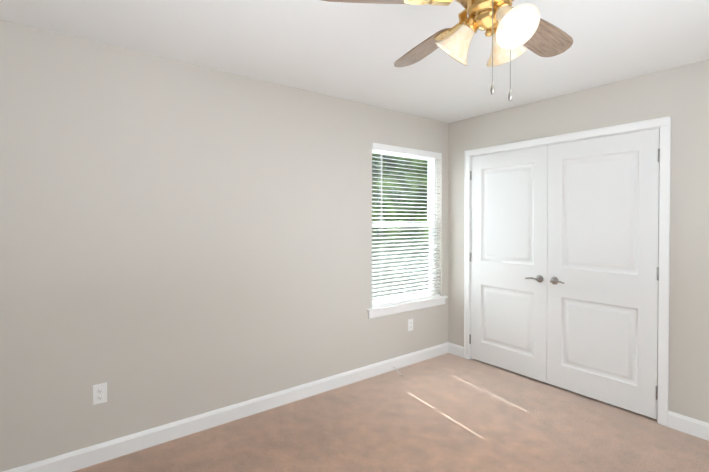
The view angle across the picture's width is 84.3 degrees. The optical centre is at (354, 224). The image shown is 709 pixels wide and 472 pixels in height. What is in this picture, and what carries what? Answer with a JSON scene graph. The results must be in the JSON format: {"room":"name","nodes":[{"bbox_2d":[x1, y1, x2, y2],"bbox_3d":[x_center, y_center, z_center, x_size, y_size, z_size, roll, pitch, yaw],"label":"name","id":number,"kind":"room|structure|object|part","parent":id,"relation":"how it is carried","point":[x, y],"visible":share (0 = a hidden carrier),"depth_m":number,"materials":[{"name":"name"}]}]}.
{"room":"empty bedroom","nodes":[
{"label":"empty bedroom","id":0,"kind":"room"},
{"bbox_2d":[0,20,448,471],"bbox_3d":[-0.760,0.159,2.918,4.600,2.440,0.140,0,1,-37],"label":"wall","id":1,"kind":"structure","parent":0,"point":[180,240],"depth_m":2.51,"materials":[{"name":"grey paint"}]},
{"bbox_2d":[93,382,106,404],"bbox_3d":[-1.482,0.986,2.283,0.070,0.115,0.009,0,1,-37],"label":"electrical outlet","id":2,"kind":"object","parent":1,"relation":"attached to","point":[99,393],"visible":1,"depth_m":2.28,"materials":[{"name":"white plastic"}]},
{"bbox_2d":[3,342,450,471],"bbox_3d":[-0.713,1.326,2.870,4.320,0.108,0.014,0,1,-37],"label":"baseboard","id":3,"kind":"structure","parent":1,"relation":"attached to","point":[75,460],"depth_m":2.66,"materials":[{"name":"white wood"}]},
{"bbox_2d":[372,149,435,303],"bbox_3d":[0.472,0.018,3.899,0.950,1.520,0.072,0,1,-37],"label":"window","id":4,"kind":"structure","parent":1,"relation":"in","point":[433,185],"depth_m":4.05,"materials":[{"name":"white plastic"}]},
{"bbox_2d":[372,142,441,307],"bbox_3d":[0.518,0.008,3.838,0.942,1.497,0.062,0,1,-37],"label":"window blinds","id":5,"kind":"object","parent":4,"relation":"attached to","point":[398,149],"visible":0.9,"depth_m":3.80,"materials":[{"name":"white plastic"}]},
{"bbox_2d":[380,149,382,231],"bbox_3d":[0.241,-0.311,3.579,0.007,0.746,0.011,0,1,-37],"label":"blind cord","id":6,"kind":"object","parent":5,"relation":"hanging from","point":[382,225],"depth_m":3.61,"materials":[{"name":"white plastic"}]},
{"bbox_2d":[381,232,382,303],"bbox_3d":[0.258,0.025,3.610,0.002,1.428,0.002,0,1,-37],"label":"blind cord","id":7,"kind":"object","parent":5,"relation":"hanging from","point":[381,232],"depth_m":3.62,"materials":[{"name":"white plastic"}]},
{"bbox_2d":[436,158,436,247],"bbox_3d":[0.846,-0.225,4.039,0.013,0.929,0.014,0,1,-37],"label":"blind cord","id":8,"kind":"object","parent":5,"relation":"hanging from","point":[436,158],"depth_m":4.04,"materials":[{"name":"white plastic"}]},
{"bbox_2d":[367,295,447,318],"bbox_3d":[0.522,0.798,3.841,1.070,0.086,0.109,0,1,-37],"label":"window sill","id":9,"kind":"structure","parent":1,"relation":"attached to","point":[401,307],"depth_m":3.76,"materials":[{"name":"white wood"}]},
{"bbox_2d":[408,319,412,330],"bbox_3d":[0.549,0.984,3.832,0.070,0.115,0.009,0,1,-37],"label":"electrical outlet","id":10,"kind":"object","parent":1,"relation":"attached to","point":[410,324],"visible":1,"depth_m":3.83,"materials":[{"name":"white plastic"}]},
{"bbox_2d":[0,0,708,122],"bbox_3d":[0.716,-1.095,1.514,5.260,0.100,4.140,0,1,-37],"label":"ceiling","id":11,"kind":"structure","parent":0,"point":[350,51],"depth_m":2.27,"materials":[{"name":"white paint"}]},
{"bbox_2d":[322,0,572,100],"bbox_3d":[0.480,-0.724,1.353,1.122,0.639,1.149,0,1,-37],"label":"fan","id":12,"kind":"object","parent":11,"relation":"hanging from","point":[508,27],"visible":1,"depth_m":1.33,"materials":[{"name":"brown wood"}]},
{"label":"blade","id":13,"kind":"part","parent":12,"relation":"part of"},
{"bbox_3d":[0.297,-0.752,1.688,0.136,0.006,0.405,-14,6,-22],"label":"blade","id":14,"kind":"part","parent":12,"relation":"part of","materials":[{"name":"brown wood"}]},
{"bbox_3d":[0.352,-0.629,1.378,0.137,0.143,0.140,0,1,-37],"label":"lamp shade","id":15,"kind":"part","parent":12,"relation":"part of","materials":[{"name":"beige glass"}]},
{"bbox_3d":[0.404,-0.689,1.347,0.058,0.059,0.065,0,1,-37],"label":"light arm","id":16,"kind":"part","parent":12,"relation":"part of"},
{"bbox_3d":[0.471,-0.688,1.264,0.058,0.059,0.066,0,1,-37],"label":"light arm","id":17,"kind":"part","parent":12,"relation":"part of"},
{"bbox_3d":[0.533,-0.629,1.400,0.141,0.143,0.140,0,1,-37],"label":"lamp shade","id":18,"kind":"part","parent":12,"relation":"part of","materials":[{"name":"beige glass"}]},
{"bbox_3d":[0.483,-0.649,1.232,0.049,0.068,0.064,0,1,-37],"label":"bulb","id":19,"kind":"part","parent":12,"relation":"part of","materials":[{"name":"white glass"}]},
{"bbox_3d":[0.489,-0.627,1.208,0.138,0.143,0.140,0,1,-37],"label":"lamp shade","id":20,"kind":"part","parent":12,"relation":"part of","materials":[{"name":"white glass"}]},
{"bbox_3d":[0.758,-0.751,1.581,0.405,0.006,0.136,-1,-12,-41],"label":"blade","id":21,"kind":"part","parent":12,"relation":"part of","materials":[{"name":"brown wood"}]},
{"bbox_2d":[73,353,708,471],"bbox_3d":[0.716,1.445,1.542,5.260,0.100,4.140,0,1,-37],"label":"floor","id":22,"kind":"structure","parent":0,"point":[447,412],"depth_m":2.57,"materials":[{"name":"carpet"}]},
{"bbox_2d":[448,59,708,422],"bbox_3d":[2.226,0.162,2.680,0.140,2.440,3.860,0,1,-37],"label":"wall","id":23,"kind":"structure","parent":0,"point":[679,95],"depth_m":2.65,"materials":[{"name":"grey paint"}]},
{"bbox_2d":[469,171,470,343],"bbox_3d":[1.179,0.333,3.957,0.044,1.742,0.015,0,1,-37],"label":"left closet door hinges","id":24,"kind":"object","parent":23,"relation":"attached to","point":[470,261],"visible":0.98,"depth_m":3.95,"materials":[{"name":"silver metal"}]},
{"bbox_2d":[471,145,547,382],"bbox_3d":[1.396,0.338,3.636,0.098,2.028,0.770,0,1,-37],"label":"closet door","id":25,"kind":"structure","parent":23,"relation":"in","point":[509,222],"depth_m":3.61,"materials":[{"name":"white wood"}]},
{"bbox_3d":[1.557,0.470,3.397,0.063,0.065,0.135,0,1,-37],"label":"handle","id":26,"kind":"part","parent":25,"relation":"part of","materials":[{"name":"silver metal"}]},
{"bbox_2d":[464,116,670,426],"bbox_3d":[1.687,0.317,3.371,0.161,2.113,1.676,0,1,-37],"label":"door frame","id":27,"kind":"structure","parent":23,"relation":"attached to","point":[663,124],"depth_m":2.71,"materials":[{"name":"white wood"}]},
{"bbox_2d":[547,128,659,419],"bbox_3d":[1.865,0.345,3.021,0.098,2.028,0.770,0,1,-37],"label":"closet door","id":28,"kind":"structure","parent":23,"relation":"in","point":[602,266],"depth_m":2.98,"materials":[{"name":"white wood"}]},
{"bbox_3d":[1.676,0.471,3.241,0.063,0.065,0.135,0,1,-37],"label":"handle","id":29,"kind":"part","parent":28,"relation":"part of","materials":[{"name":"silver metal"}]},
{"bbox_2d":[656,148,659,399],"bbox_3d":[2.118,0.347,2.727,0.044,1.742,0.015,0,1,-37],"label":"right closet door hinges","id":30,"kind":"object","parent":23,"relation":"attached to","point":[657,275],"visible":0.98,"depth_m":2.71,"materials":[{"name":"silver metal"}]},
{"bbox_2d":[668,411,708,440],"bbox_3d":[2.733,1.337,1.903,0.014,0.108,1.947,0,1,-37],"label":"baseboard","id":31,"kind":"structure","parent":23,"relation":"attached to","point":[676,421],"depth_m":2.59,"materials":[{"name":"white wood"}]},
{"label":"outside","id":32,"kind":"structure","parent":0,"visible":0},
{"bbox_2d":[372,153,428,298],"bbox_3d":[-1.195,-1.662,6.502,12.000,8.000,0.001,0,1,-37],"label":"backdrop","id":33,"kind":"structure","parent":32,"point":[402,171],"depth_m":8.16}
]}

